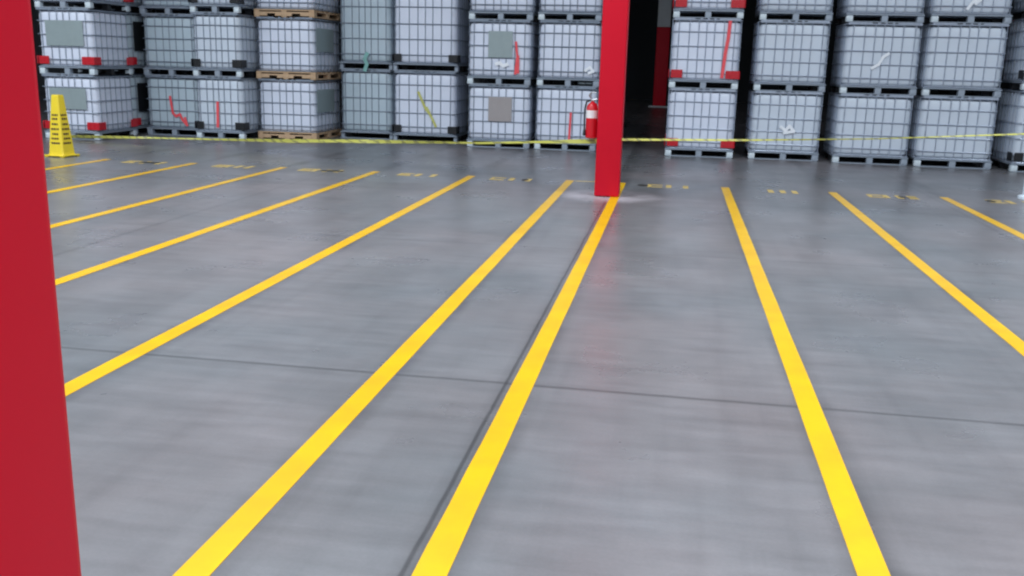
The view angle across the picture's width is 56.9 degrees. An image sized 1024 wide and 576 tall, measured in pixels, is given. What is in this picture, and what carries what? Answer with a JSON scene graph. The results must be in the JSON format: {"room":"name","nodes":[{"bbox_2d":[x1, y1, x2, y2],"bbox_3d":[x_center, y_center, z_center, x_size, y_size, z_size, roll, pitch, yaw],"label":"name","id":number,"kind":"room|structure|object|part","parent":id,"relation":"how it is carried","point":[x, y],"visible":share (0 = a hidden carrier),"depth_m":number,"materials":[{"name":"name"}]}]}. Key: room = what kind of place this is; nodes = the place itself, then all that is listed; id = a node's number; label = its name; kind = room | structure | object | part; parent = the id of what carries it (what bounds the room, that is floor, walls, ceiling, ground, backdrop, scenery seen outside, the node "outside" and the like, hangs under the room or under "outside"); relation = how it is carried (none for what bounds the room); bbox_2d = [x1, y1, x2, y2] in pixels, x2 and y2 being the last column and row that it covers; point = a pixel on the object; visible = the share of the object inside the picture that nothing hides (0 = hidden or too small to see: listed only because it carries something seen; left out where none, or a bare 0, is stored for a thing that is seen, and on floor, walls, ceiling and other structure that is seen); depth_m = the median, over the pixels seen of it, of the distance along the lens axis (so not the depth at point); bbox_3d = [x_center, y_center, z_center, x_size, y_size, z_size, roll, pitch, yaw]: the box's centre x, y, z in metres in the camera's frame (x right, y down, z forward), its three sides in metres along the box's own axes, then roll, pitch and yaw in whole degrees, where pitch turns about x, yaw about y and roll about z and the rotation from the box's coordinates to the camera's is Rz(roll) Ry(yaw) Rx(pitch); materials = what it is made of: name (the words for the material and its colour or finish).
{"room":"warehouse","nodes":[
{"label":"warehouse","id":0,"kind":"room"},
{"bbox_2d":[30,0,168,90],"bbox_3d":[-20.710,-8.136,19.988,0.200,8.500,53.000,4,14,9],"label":"wall","id":1,"kind":"structure","parent":0,"point":[35,13],"depth_m":35.94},
{"bbox_2d":[38,90,1023,575],"bbox_3d":[-1.017,-2.627,17.801,40.000,0.200,53.000,4,14,9],"label":"floor","id":2,"kind":"structure","parent":0,"point":[660,430],"depth_m":4.94,"materials":[{"name":"concrete"}]},
{"bbox_2d":[0,0,80,575],"bbox_3d":[-0.544,-2.872,0.119,0.308,8.494,0.308,4,14,9],"label":"column","id":3,"kind":"structure","parent":2,"relation":"on","point":[39,533],"depth_m":0.88,"materials":[{"name":"red paint"}]},
{"bbox_2d":[44,94,79,157],"bbox_3d":[-6.566,-2.356,13.717,0.340,0.885,0.340,6,14,17],"label":"cone","id":4,"kind":"object","parent":2,"relation":"on","point":[61,144],"visible":1,"depth_m":13.65,"materials":[{"name":"yellow plastic"}]},
{"bbox_2d":[45,159,110,169],"bbox_3d":[-6.770,-0.589,8.188,0.106,0.002,11.285,4,14,9],"label":"floor line","id":5,"kind":"object","parent":2,"relation":"on","point":[101,159],"depth_m":12.85,"materials":[{"name":"yellow paint"}]},
{"bbox_2d":[42,74,137,139],"bbox_3d":[-7.574,-3.272,16.974,1.084,1.104,1.236,4,14,9],"label":"tote","id":6,"kind":"object","parent":2,"relation":"on","point":[100,105],"visible":0.86,"depth_m":16.46,"materials":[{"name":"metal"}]},
{"bbox_3d":[-7.689,-3.280,16.357,0.690,0.360,0.006,4,14,9],"label":"label plate","id":7,"kind":"part","parent":6,"relation":"part of","materials":[{"name":"grey metal"}]},
{"bbox_2d":[35,7,133,74],"bbox_3d":[-7.551,-4.347,16.723,1.084,1.104,1.236,4,14,9],"label":"tote","id":8,"kind":"object","parent":6,"relation":"on","point":[88,42],"visible":1,"depth_m":16.23,"materials":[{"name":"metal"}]},
{"bbox_3d":[-7.631,-4.344,16.103,0.700,0.420,0.006,4,14,9],"label":"label plate","id":9,"kind":"part","parent":8,"relation":"part of","materials":[{"name":"grey metal"}]},
{"bbox_3d":[-7.538,-4.865,16.599,0.980,0.039,1.192,4,14,9],"label":"rail","id":10,"kind":"part","parent":8,"relation":"part of","materials":[{"name":"metal"}]},
{"bbox_2d":[34,0,129,11],"bbox_3d":[-7.513,-5.422,16.468,1.084,1.104,1.236,4,14,9],"label":"tote","id":11,"kind":"object","parent":8,"relation":"on","point":[104,5],"visible":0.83,"depth_m":16.46,"materials":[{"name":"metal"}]},
{"bbox_3d":[-7.511,-5.471,16.457,1.015,0.921,1.155,4,14,9],"label":"tank","id":12,"kind":"part","parent":11,"relation":"part of","materials":[{"name":"white plastic"}]},
{"bbox_3d":[-7.561,-3.789,16.850,0.980,0.039,1.192,4,14,9],"label":"rail","id":13,"kind":"part","parent":6,"relation":"part of","materials":[{"name":"metal"}]},
{"bbox_2d":[47,163,196,193],"bbox_3d":[-5.451,-0.503,7.975,0.106,0.002,11.285,4,14,9],"label":"floor line","id":14,"kind":"object","parent":2,"relation":"on","point":[137,174],"depth_m":11.52,"materials":[{"name":"yellow paint"}]},
{"bbox_2d":[119,73,163,133],"bbox_3d":[-7.472,-3.590,18.298,1.064,1.114,1.236,4,14,9],"label":"tote","id":15,"kind":"object","parent":2,"relation":"on","point":[139,91],"visible":0.13,"depth_m":17.88,"materials":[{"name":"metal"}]},
{"bbox_2d":[99,12,159,73],"bbox_3d":[-7.446,-4.673,18.034,1.064,1.114,1.236,4,14,9],"label":"tote","id":16,"kind":"object","parent":15,"relation":"on","point":[135,30],"visible":0.22,"depth_m":17.63,"materials":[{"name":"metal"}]},
{"bbox_2d":[95,0,155,13],"bbox_3d":[-7.406,-5.757,17.776,1.064,1.114,1.236,4,14,9],"label":"tote","id":17,"kind":"object","parent":16,"relation":"on","point":[134,5],"visible":0.16,"depth_m":17.78,"materials":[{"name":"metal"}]},
{"bbox_3d":[-7.405,-5.806,17.764,0.995,0.931,1.155,4,14,9],"label":"tank","id":18,"kind":"part","parent":17,"relation":"part of","materials":[{"name":"grey plastic"}]},
{"bbox_3d":[-7.445,-4.722,18.022,0.995,0.931,1.155,4,14,9],"label":"tank","id":19,"kind":"part","parent":16,"relation":"part of","materials":[{"name":"grey plastic"}]},
{"bbox_3d":[-6.932,-4.753,17.872,0.006,0.530,0.800,4,14,9],"label":"label plate","id":20,"kind":"part","parent":16,"relation":"part of","materials":[{"name":"black plastic"}]},
{"bbox_3d":[-7.471,-3.639,18.287,0.995,0.931,1.155,4,14,9],"label":"tank","id":21,"kind":"part","parent":15,"relation":"part of","materials":[{"name":"grey plastic"}]},
{"bbox_3d":[-6.958,-3.670,18.137,0.006,0.530,0.800,4,14,9],"label":"label plate","id":22,"kind":"part","parent":15,"relation":"part of","materials":[{"name":"black plastic"}]},
{"bbox_2d":[121,161,167,163],"bbox_3d":[-5.179,-1.771,13.317,0.573,0.003,0.270,4,14,9],"label":"floor marking","id":23,"kind":"object","parent":2,"relation":"on","point":[152,162],"depth_m":13.30,"materials":[{"name":"yellow paint"}]},
{"bbox_2d":[50,167,286,227],"bbox_3d":[-4.132,-0.418,7.762,0.106,0.002,11.285,4,14,9],"label":"floor line","id":24,"kind":"object","parent":2,"relation":"on","point":[279,168],"depth_m":9.89,"materials":[{"name":"yellow paint"}]},
{"bbox_2d":[145,75,211,135],"bbox_3d":[-6.260,-3.546,18.277,1.121,1.099,1.212,4,14,9],"label":"tote","id":25,"kind":"object","parent":2,"relation":"on","point":[173,105],"visible":0.6,"depth_m":17.72,"materials":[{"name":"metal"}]},
{"bbox_3d":[-6.246,-4.062,18.159,1.040,0.039,1.192,4,14,9],"label":"rail","id":26,"kind":"part","parent":25,"relation":"part of","materials":[{"name":"metal"}]},
{"bbox_3d":[-6.258,-3.596,18.270,1.075,0.916,1.155,4,14,9],"label":"tank","id":27,"kind":"part","parent":25,"relation":"part of","materials":[{"name":"grey plastic"}]},
{"bbox_2d":[141,14,208,76],"bbox_3d":[-6.227,-4.614,18.019,1.121,1.099,1.203,4,14,9],"label":"tote","id":28,"kind":"object","parent":25,"relation":"on","point":[169,42],"visible":0.61,"depth_m":17.47,"materials":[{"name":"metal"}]},
{"bbox_3d":[-6.213,-5.130,17.896,1.040,0.039,1.192,4,14,9],"label":"rail","id":29,"kind":"part","parent":28,"relation":"part of","materials":[{"name":"metal"}]},
{"bbox_3d":[-6.226,-4.664,18.007,1.075,0.916,1.155,4,14,9],"label":"tank","id":30,"kind":"part","parent":28,"relation":"part of","materials":[{"name":"grey plastic"}]},
{"bbox_2d":[139,0,218,17],"bbox_3d":[-6.210,-5.687,17.775,1.121,1.099,1.203,4,14,9],"label":"tote","id":31,"kind":"object","parent":28,"relation":"on","point":[172,7],"visible":0.49,"depth_m":17.35,"materials":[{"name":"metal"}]},
{"bbox_3d":[-6.209,-5.736,17.763,1.075,0.916,1.155,4,14,9],"label":"tank","id":32,"kind":"part","parent":31,"relation":"part of","materials":[{"name":"grey plastic"}]},
{"bbox_2d":[55,171,379,284],"bbox_3d":[-2.813,-0.333,7.549,0.106,0.002,11.285,4,14,9],"label":"floor line","id":33,"kind":"object","parent":2,"relation":"on","point":[191,235],"depth_m":8.02,"materials":[{"name":"yellow paint"}]},
{"bbox_2d":[195,76,269,138],"bbox_3d":[-5.248,-3.418,17.821,0.979,1.114,1.236,4,14,9],"label":"tote","id":34,"kind":"object","parent":2,"relation":"on","point":[226,105],"visible":0.81,"depth_m":17.29,"materials":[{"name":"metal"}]},
{"bbox_3d":[-5.235,-3.941,17.696,0.875,0.039,1.192,4,14,9],"label":"rail","id":35,"kind":"part","parent":34,"relation":"part of","materials":[{"name":"metal"}]},
{"bbox_2d":[191,12,267,76],"bbox_3d":[-5.228,-4.502,17.561,0.979,1.114,1.236,4,14,9],"label":"tote","id":36,"kind":"object","parent":34,"relation":"on","point":[225,46],"visible":0.82,"depth_m":17.04,"materials":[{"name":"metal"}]},
{"bbox_3d":[-5.214,-5.025,17.436,0.875,0.039,1.192,4,14,9],"label":"rail","id":37,"kind":"part","parent":36,"relation":"part of","materials":[{"name":"metal"}]},
{"bbox_2d":[188,0,263,15],"bbox_3d":[-5.200,-5.587,17.302,0.979,1.114,1.236,4,14,9],"label":"tote","id":38,"kind":"object","parent":36,"relation":"on","point":[243,7],"visible":0.73,"depth_m":16.90,"materials":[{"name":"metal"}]},
{"bbox_3d":[-5.198,-5.636,17.291,0.910,0.931,1.155,4,14,9],"label":"tank","id":39,"kind":"part","parent":38,"relation":"part of","materials":[{"name":"white plastic"}]},
{"bbox_2d":[211,165,254,167],"bbox_3d":[-3.865,-1.687,13.105,0.542,0.002,0.270,4,14,9],"label":"floor marking","id":40,"kind":"object","parent":2,"relation":"on","point":[215,165],"depth_m":13.07,"materials":[{"name":"yellow paint"}]},
{"bbox_2d":[64,176,474,396],"bbox_3d":[-1.544,-0.180,7.048,0.106,0.002,11.885,4,14,9],"label":"floor line","id":41,"kind":"object","parent":2,"relation":"on","point":[102,370],"depth_m":5.74,"materials":[{"name":"yellow paint"}]},
{"bbox_2d":[258,78,341,138],"bbox_3d":[-4.056,-3.468,18.193,1.160,1.099,1.422,4,14,9],"label":"tote","id":42,"kind":"object","parent":2,"relation":"on","point":[307,108],"visible":0.94,"depth_m":17.57,"materials":[{"name":"white plastic"}]},
{"bbox_2d":[256,17,341,79],"bbox_3d":[-4.019,-4.535,17.926,1.160,1.099,1.422,4,14,9],"label":"tote","id":43,"kind":"object","parent":42,"relation":"on","point":[300,47],"visible":1,"depth_m":17.30,"materials":[{"name":"white plastic"}]},
{"bbox_2d":[254,0,340,20],"bbox_3d":[-4.000,-5.607,17.682,1.151,1.099,1.422,4,14,9],"label":"tote","id":44,"kind":"object","parent":43,"relation":"on","point":[283,8],"visible":0.94,"depth_m":17.16,"materials":[{"name":"white plastic"}]},
{"bbox_3d":[-3.999,-5.656,17.670,1.105,0.916,1.375,4,14,9],"label":"tank","id":45,"kind":"part","parent":44,"relation":"part of","materials":[{"name":"white plastic"}]},
{"bbox_3d":[-4.010,-5.050,17.803,1.070,0.039,1.412,4,14,9],"label":"rail","id":46,"kind":"part","parent":43,"relation":"part of","materials":[{"name":"metal"}]},
{"bbox_3d":[-3.481,-4.608,17.600,0.006,0.420,0.890,4,14,9],"label":"label plate","id":47,"kind":"part","parent":43,"relation":"part of","materials":[{"name":"grey metal"}]},
{"bbox_3d":[-4.048,-3.984,18.071,1.070,0.039,1.412,4,14,9],"label":"rail","id":48,"kind":"part","parent":42,"relation":"part of","materials":[{"name":"metal"}]},
{"bbox_3d":[-3.518,-3.542,17.867,0.006,0.420,0.890,4,14,9],"label":"label plate","id":49,"kind":"part","parent":42,"relation":"part of","materials":[{"name":"grey metal"}]},
{"bbox_2d":[297,168,343,171],"bbox_3d":[-2.594,-1.604,12.900,0.622,0.003,0.270,4,14,9],"label":"floor marking","id":50,"kind":"object","parent":2,"relation":"on","point":[304,169],"depth_m":12.89,"materials":[{"name":"yellow paint"}]},
{"bbox_2d":[340,69,401,139],"bbox_3d":[-2.693,-3.629,18.587,1.041,1.299,1.152,4,14,9],"label":"tote","id":51,"kind":"object","parent":2,"relation":"on","point":[368,101],"visible":0.69,"depth_m":18.06,"materials":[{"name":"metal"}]},
{"bbox_3d":[-2.677,-4.242,18.441,0.960,0.039,1.142,4,14,9],"label":"rail","id":52,"kind":"part","parent":51,"relation":"part of","materials":[{"name":"metal"}]},
{"bbox_2d":[339,0,401,71],"bbox_3d":[-2.665,-4.927,18.256,1.041,1.461,1.185,4,14,9],"label":"tote","id":53,"kind":"object","parent":51,"relation":"on","point":[368,32],"visible":0.73,"depth_m":17.76,"materials":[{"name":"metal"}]},
{"bbox_2d":[173,180,573,575],"bbox_3d":[-0.234,-0.096,6.837,0.106,0.002,11.885,4,14,9],"label":"floor line","id":54,"kind":"object","parent":2,"relation":"on","point":[204,562],"depth_m":3.88,"materials":[{"name":"yellow paint"}]},
{"bbox_2d":[398,173,436,176],"bbox_3d":[-1.268,-1.519,12.686,0.513,0.002,0.270,4,14,9],"label":"floor marking","id":55,"kind":"object","parent":2,"relation":"on","point":[404,174],"depth_m":12.69,"materials":[{"name":"yellow paint"}]},
{"bbox_2d":[392,71,469,141],"bbox_3d":[-1.540,-3.515,18.233,1.264,1.299,1.186,4,14,9],"label":"tote","id":56,"kind":"object","parent":2,"relation":"on","point":[430,106],"visible":0.94,"depth_m":17.71,"materials":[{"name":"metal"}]},
{"bbox_2d":[392,0,469,71],"bbox_3d":[-1.499,-4.835,17.907,1.264,1.419,1.186,4,14,9],"label":"tote","id":57,"kind":"object","parent":56,"relation":"on","point":[433,34],"visible":0.95,"depth_m":17.41,"materials":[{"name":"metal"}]},
{"bbox_3d":[-1.524,-4.128,18.087,1.160,0.039,1.142,4,14,9],"label":"rail","id":58,"kind":"part","parent":56,"relation":"part of","materials":[{"name":"metal"}]},
{"bbox_2d":[466,84,537,148],"bbox_3d":[-0.146,-3.198,17.466,1.151,1.109,1.213,4,14,9],"label":"tote","id":59,"kind":"object","parent":2,"relation":"on","point":[498,113],"visible":0.86,"depth_m":16.92,"materials":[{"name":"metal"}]},
{"bbox_3d":[-0.215,-3.188,16.852,0.420,0.430,0.006,4,14,9],"label":"label plate","id":60,"kind":"part","parent":59,"relation":"part of","materials":[{"name":"grey metal"}]},
{"bbox_3d":[-0.131,-3.720,17.347,1.070,0.039,1.192,4,14,9],"label":"rail","id":61,"kind":"part","parent":59,"relation":"part of","materials":[{"name":"metal"}]},
{"bbox_2d":[467,19,540,85],"bbox_3d":[-0.129,-4.276,17.203,1.151,1.109,1.213,4,14,9],"label":"tote","id":62,"kind":"object","parent":59,"relation":"on","point":[507,52],"visible":0.94,"depth_m":16.66,"materials":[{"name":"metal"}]},
{"bbox_3d":[-0.203,-4.276,16.587,0.430,0.450,0.006,4,14,9],"label":"label plate","id":63,"kind":"part","parent":62,"relation":"part of","materials":[{"name":"grey metal"}]},
{"bbox_3d":[-0.115,-4.798,17.084,1.070,0.039,1.192,4,14,9],"label":"rail","id":64,"kind":"part","parent":62,"relation":"part of","materials":[{"name":"metal"}]},
{"bbox_2d":[468,0,541,23],"bbox_3d":[-0.086,-5.356,16.948,1.151,1.109,1.203,4,14,9],"label":"tote","id":65,"kind":"object","parent":62,"relation":"on","point":[504,10],"visible":0.84,"depth_m":16.50,"materials":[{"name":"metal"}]},
{"bbox_3d":[-0.085,-5.405,16.936,1.105,0.926,1.155,4,14,9],"label":"tank","id":66,"kind":"part","parent":65,"relation":"part of","materials":[{"name":"white plastic"}]},
{"bbox_2d":[489,177,531,180],"bbox_3d":[-0.012,-1.438,12.483,0.543,0.003,0.270,4,14,9],"label":"floor marking","id":67,"kind":"object","parent":2,"relation":"on","point":[492,178],"depth_m":12.46,"materials":[{"name":"yellow paint"}]},
{"bbox_2d":[411,182,625,575],"bbox_3d":[0.466,-0.086,6.872,0.106,0.002,11.585,4,14,9],"label":"floor marking","id":68,"kind":"object","parent":2,"relation":"on","point":[437,559],"depth_m":3.87,"materials":[{"name":"yellow paint"}]},
{"bbox_2d":[534,86,598,151],"bbox_3d":[1.049,-3.127,17.286,1.111,1.114,1.206,4,14,9],"label":"tote","id":69,"kind":"object","parent":2,"relation":"on","point":[559,110],"visible":0.62,"depth_m":16.74,"materials":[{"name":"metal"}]},
{"bbox_3d":[1.062,-3.650,17.163,1.030,0.039,1.192,4,14,9],"label":"rail","id":70,"kind":"part","parent":69,"relation":"part of","materials":[{"name":"metal"}]},
{"bbox_2d":[536,20,601,86],"bbox_3d":[1.089,-4.212,17.033,1.111,1.114,1.209,4,14,9],"label":"tote","id":71,"kind":"object","parent":69,"relation":"on","point":[569,53],"visible":0.81,"depth_m":16.48,"materials":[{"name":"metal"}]},
{"bbox_2d":[538,0,602,23],"bbox_3d":[1.110,-5.294,16.764,1.111,1.114,1.203,4,14,9],"label":"tote","id":72,"kind":"object","parent":71,"relation":"on","point":[571,10],"visible":0.75,"depth_m":16.31,"materials":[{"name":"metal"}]},
{"bbox_3d":[1.111,-5.343,16.752,1.065,0.931,1.155,4,14,9],"label":"tank","id":73,"kind":"part","parent":72,"relation":"part of","materials":[{"name":"white plastic"}]},
{"bbox_3d":[1.103,-4.735,16.912,1.030,0.039,1.192,4,14,9],"label":"rail","id":74,"kind":"part","parent":71,"relation":"part of","materials":[{"name":"metal"}]},
{"bbox_2d":[594,0,629,196],"bbox_3d":[1.232,-5.229,10.194,0.285,8.494,0.290,4,14,9],"label":"column","id":75,"kind":"structure","parent":2,"relation":"on","point":[615,15],"depth_m":10.78,"materials":[{"name":"red paint"}]},
{"bbox_2d":[71,135,596,143],"bbox_3d":[-3.169,-2.268,14.150,10.378,0.634,0.958,10,16,30],"label":"caution tape","id":76,"kind":"object","parent":75,"relation":"attached to","point":[573,141],"visible":0.96,"depth_m":14.08,"materials":[{"name":"yellow plastic"}]},
{"bbox_2d":[582,92,597,138],"bbox_3d":[0.934,-2.019,11.026,0.155,0.538,0.161,13,17,39],"label":"fire extinguisher","id":77,"kind":"object","parent":75,"relation":"attached to","point":[591,112],"visible":0.91,"depth_m":10.99,"materials":[{"name":"red metal"}]},
{"bbox_2d":[622,133,1023,140],"bbox_3d":[4.149,-1.720,10.555,5.801,0.368,0.111,4,14,9],"label":"caution tape","id":78,"kind":"object","parent":75,"relation":"attached to","point":[623,139],"visible":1,"depth_m":10.79,"materials":[{"name":"yellow plastic"}]},
{"bbox_2d":[648,0,671,107],"bbox_3d":[5.711,-10.985,34.822,0.860,8.498,0.820,4,14,9],"label":"column","id":79,"kind":"structure","parent":2,"relation":"on","point":[665,6],"depth_m":35.12,"materials":[{"name":"red metal"}]},
{"bbox_3d":[5.604,-6.883,35.800,0.860,0.060,0.820,4,14,9],"label":"plate","id":80,"kind":"part","parent":79,"relation":"part of","materials":[{"name":"white paint"}]},
{"bbox_2d":[638,184,688,188],"bbox_3d":[1.939,-1.312,12.168,0.656,0.003,0.270,4,14,9],"label":"floor marking","id":81,"kind":"object","parent":2,"relation":"on","point":[648,185],"depth_m":12.17,"materials":[{"name":"yellow paint"}]},
{"bbox_2d":[664,88,737,157],"bbox_3d":[3.321,-2.943,16.690,1.184,1.149,1.236,4,14,9],"label":"tote","id":82,"kind":"object","parent":2,"relation":"on","point":[697,113],"visible":0.92,"depth_m":16.13,"materials":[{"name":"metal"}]},
{"bbox_3d":[3.335,-3.483,16.562,1.080,0.039,1.192,4,14,9],"label":"rail","id":83,"kind":"part","parent":82,"relation":"part of","materials":[{"name":"metal"}]},
{"bbox_2d":[668,18,742,89],"bbox_3d":[3.342,-4.060,16.417,1.184,1.149,1.236,4,14,9],"label":"tote","id":84,"kind":"object","parent":82,"relation":"on","point":[703,51],"visible":1,"depth_m":15.86,"materials":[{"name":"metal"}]},
{"bbox_3d":[3.356,-4.600,16.288,1.080,0.039,1.192,4,14,9],"label":"rail","id":85,"kind":"part","parent":84,"relation":"part of","materials":[{"name":"metal"}]},
{"bbox_2d":[673,0,745,21],"bbox_3d":[3.375,-5.178,16.149,1.184,1.149,1.236,4,14,9],"label":"tote","id":86,"kind":"object","parent":84,"relation":"on","point":[705,9],"visible":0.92,"depth_m":15.71,"materials":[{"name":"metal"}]},
{"bbox_3d":[3.377,-5.227,16.138,1.115,0.966,1.155,4,14,9],"label":"tank","id":87,"kind":"part","parent":86,"relation":"part of","materials":[{"name":"white plastic"}]},
{"bbox_2d":[767,190,798,193],"bbox_3d":[3.417,-1.216,11.930,0.364,0.002,0.270,4,14,9],"label":"floor marking","id":88,"kind":"object","parent":2,"relation":"on","point":[771,191],"depth_m":11.91,"materials":[{"name":"yellow paint"}]},
{"bbox_2d":[744,89,823,160],"bbox_3d":[4.728,-2.868,16.539,1.171,1.144,1.210,4,14,9],"label":"tote","id":89,"kind":"object","parent":2,"relation":"on","point":[770,114],"visible":0.94,"depth_m":16.00,"materials":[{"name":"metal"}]},
{"bbox_3d":[4.742,-3.406,16.415,1.090,0.039,1.192,4,14,9],"label":"rail","id":90,"kind":"part","parent":89,"relation":"part of","materials":[{"name":"metal"}]},
{"bbox_2d":[749,20,830,92],"bbox_3d":[4.757,-3.981,16.272,1.171,1.144,1.203,4,14,9],"label":"tote","id":91,"kind":"object","parent":89,"relation":"on","point":[784,56],"visible":1,"depth_m":15.73,"materials":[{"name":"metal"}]},
{"bbox_2d":[755,0,832,23],"bbox_3d":[4.793,-5.097,16.017,1.171,1.144,1.203,4,14,9],"label":"tote","id":92,"kind":"object","parent":91,"relation":"on","point":[789,10],"visible":0.91,"depth_m":15.58,"materials":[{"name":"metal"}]},
{"bbox_3d":[4.795,-5.146,16.006,1.125,0.961,1.155,4,14,9],"label":"tank","id":93,"kind":"part","parent":92,"relation":"part of","materials":[{"name":"white plastic"}]},
{"bbox_3d":[4.771,-4.518,16.144,1.090,0.039,1.192,4,14,9],"label":"rail","id":94,"kind":"part","parent":91,"relation":"part of","materials":[{"name":"metal"}]},
{"bbox_2d":[721,187,890,575],"bbox_3d":[1.748,0.032,6.517,0.106,0.002,11.885,4,14,9],"label":"floor marking","id":95,"kind":"object","parent":2,"relation":"on","point":[867,558],"depth_m":3.98,"materials":[{"name":"yellow paint"}]},
{"bbox_2d":[823,92,914,165],"bbox_3d":[6.077,-2.751,16.207,1.211,1.139,1.203,4,14,9],"label":"tote","id":96,"kind":"object","parent":2,"relation":"on","point":[849,116],"visible":0.98,"depth_m":15.67,"materials":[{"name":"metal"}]},
{"bbox_3d":[6.091,-3.286,16.079,1.130,0.039,1.192,4,14,9],"label":"rail","id":97,"kind":"part","parent":96,"relation":"part of","materials":[{"name":"metal"}]},
{"bbox_2d":[830,22,923,95],"bbox_3d":[6.117,-3.860,15.946,1.211,1.139,1.209,4,14,9],"label":"tote","id":98,"kind":"object","parent":96,"relation":"on","point":[869,58],"visible":1,"depth_m":15.41,"materials":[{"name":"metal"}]},
{"bbox_2d":[835,0,924,25],"bbox_3d":[6.123,-4.967,15.673,1.211,1.139,1.203,4,14,9],"label":"tote","id":99,"kind":"object","parent":98,"relation":"on","point":[875,11],"visible":0.9,"depth_m":15.24,"materials":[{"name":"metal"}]},
{"bbox_3d":[6.125,-5.016,15.662,1.165,0.956,1.155,4,14,9],"label":"tank","id":100,"kind":"part","parent":99,"relation":"part of","materials":[{"name":"white plastic"}]},
{"bbox_3d":[6.131,-4.396,15.822,1.130,0.039,1.192,4,14,9],"label":"rail","id":101,"kind":"part","parent":98,"relation":"part of","materials":[{"name":"metal"}]},
{"bbox_2d":[866,194,918,198],"bbox_3d":[4.719,-1.132,11.720,0.587,0.003,0.270,4,14,9],"label":"floor marking","id":102,"kind":"object","parent":2,"relation":"on","point":[869,195],"depth_m":11.70,"materials":[{"name":"yellow paint"}]},
{"bbox_2d":[828,192,1023,355],"bbox_3d":[3.062,0.117,6.304,0.106,0.002,11.885,4,14,9],"label":"floor marking","id":103,"kind":"object","parent":2,"relation":"on","point":[991,322],"depth_m":6.91,"materials":[{"name":"yellow paint"}]},
{"bbox_2d":[898,95,999,168],"bbox_3d":[7.340,-2.660,15.953,1.211,1.144,1.203,4,14,9],"label":"tote","id":104,"kind":"object","parent":2,"relation":"on","point":[931,115],"visible":0.78,"depth_m":15.42,"materials":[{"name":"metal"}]},
{"bbox_3d":[7.354,-3.197,15.825,1.130,0.039,1.192,4,14,9],"label":"rail","id":105,"kind":"part","parent":104,"relation":"part of","materials":[{"name":"metal"}]},
{"bbox_2d":[907,23,1009,97],"bbox_3d":[7.370,-3.776,15.697,1.211,1.144,1.203,4,14,9],"label":"tote","id":106,"kind":"object","parent":104,"relation":"on","point":[953,57],"visible":0.85,"depth_m":15.16,"materials":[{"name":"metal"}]},
{"bbox_2d":[915,0,1012,26],"bbox_3d":[7.391,-4.886,15.416,1.211,1.144,1.210,4,14,9],"label":"tote","id":107,"kind":"object","parent":106,"relation":"on","point":[982,12],"visible":0.74,"depth_m":14.98,"materials":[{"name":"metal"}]},
{"bbox_3d":[7.393,-4.936,15.408,1.165,0.961,1.155,4,14,9],"label":"tank","id":108,"kind":"part","parent":107,"relation":"part of","materials":[{"name":"white plastic"}]},
{"bbox_3d":[7.384,-4.313,15.569,1.130,0.039,1.192,4,14,9],"label":"rail","id":109,"kind":"part","parent":106,"relation":"part of","materials":[{"name":"metal"}]},
{"bbox_2d":[940,197,1023,238],"bbox_3d":[4.382,0.202,6.091,0.106,0.002,11.885,4,14,9],"label":"floor marking","id":110,"kind":"object","parent":2,"relation":"on","point":[962,206],"depth_m":10.14,"materials":[{"name":"yellow paint"}]},
{"bbox_2d":[985,200,1023,203],"bbox_3d":[6.045,-1.047,11.505,0.516,0.003,0.270,4,14,9],"label":"floor marking","id":111,"kind":"object","parent":2,"relation":"on","point":[991,201],"depth_m":11.51,"materials":[{"name":"yellow paint"}]},
{"bbox_2d":[988,89,1023,171],"bbox_3d":[8.669,-2.581,15.477,1.194,1.279,1.236,4,14,9],"label":"tote","id":112,"kind":"object","parent":2,"relation":"on","point":[1008,150],"visible":0.84,"depth_m":15.34,"materials":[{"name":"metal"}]},
{"bbox_2d":[998,19,1023,89],"bbox_3d":[8.694,-3.749,15.202,1.194,1.119,1.236,4,14,9],"label":"tote","id":113,"kind":"object","parent":112,"relation":"on","point":[1013,70],"visible":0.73,"depth_m":15.34,"materials":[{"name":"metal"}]},
{"bbox_3d":[8.695,-3.798,15.190,1.125,0.936,1.155,4,14,9],"label":"tank","id":114,"kind":"part","parent":113,"relation":"part of","materials":[{"name":"white plastic"}]},
{"bbox_2d":[1009,0,1023,19],"bbox_3d":[8.728,-4.850,14.926,1.194,1.149,1.236,4,14,9],"label":"tote","id":115,"kind":"object","parent":113,"relation":"on","point":[1017,5],"visible":0.77,"depth_m":15.40,"materials":[{"name":"metal"}]},
{"bbox_3d":[8.729,-4.899,14.915,1.125,0.966,1.155,4,14,9],"label":"tank","id":116,"kind":"part","parent":115,"relation":"part of","materials":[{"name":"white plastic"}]},
{"bbox_2d":[1017,185,1023,198],"bbox_3d":[6.522,-1.351,11.819,0.300,0.475,0.300,4,14,9],"label":"bollard","id":117,"kind":"object","parent":2,"relation":"on","point":[1021,196],"visible":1,"depth_m":11.86,"materials":[{"name":"white plastic"}]},
{"bbox_2d":[182,0,1020,110],"bbox_3d":[3.599,-12.829,42.318,40.000,8.500,0.200,4,14,9],"label":"wall","id":118,"kind":"structure","parent":0,"point":[643,14],"depth_m":42.06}
]}

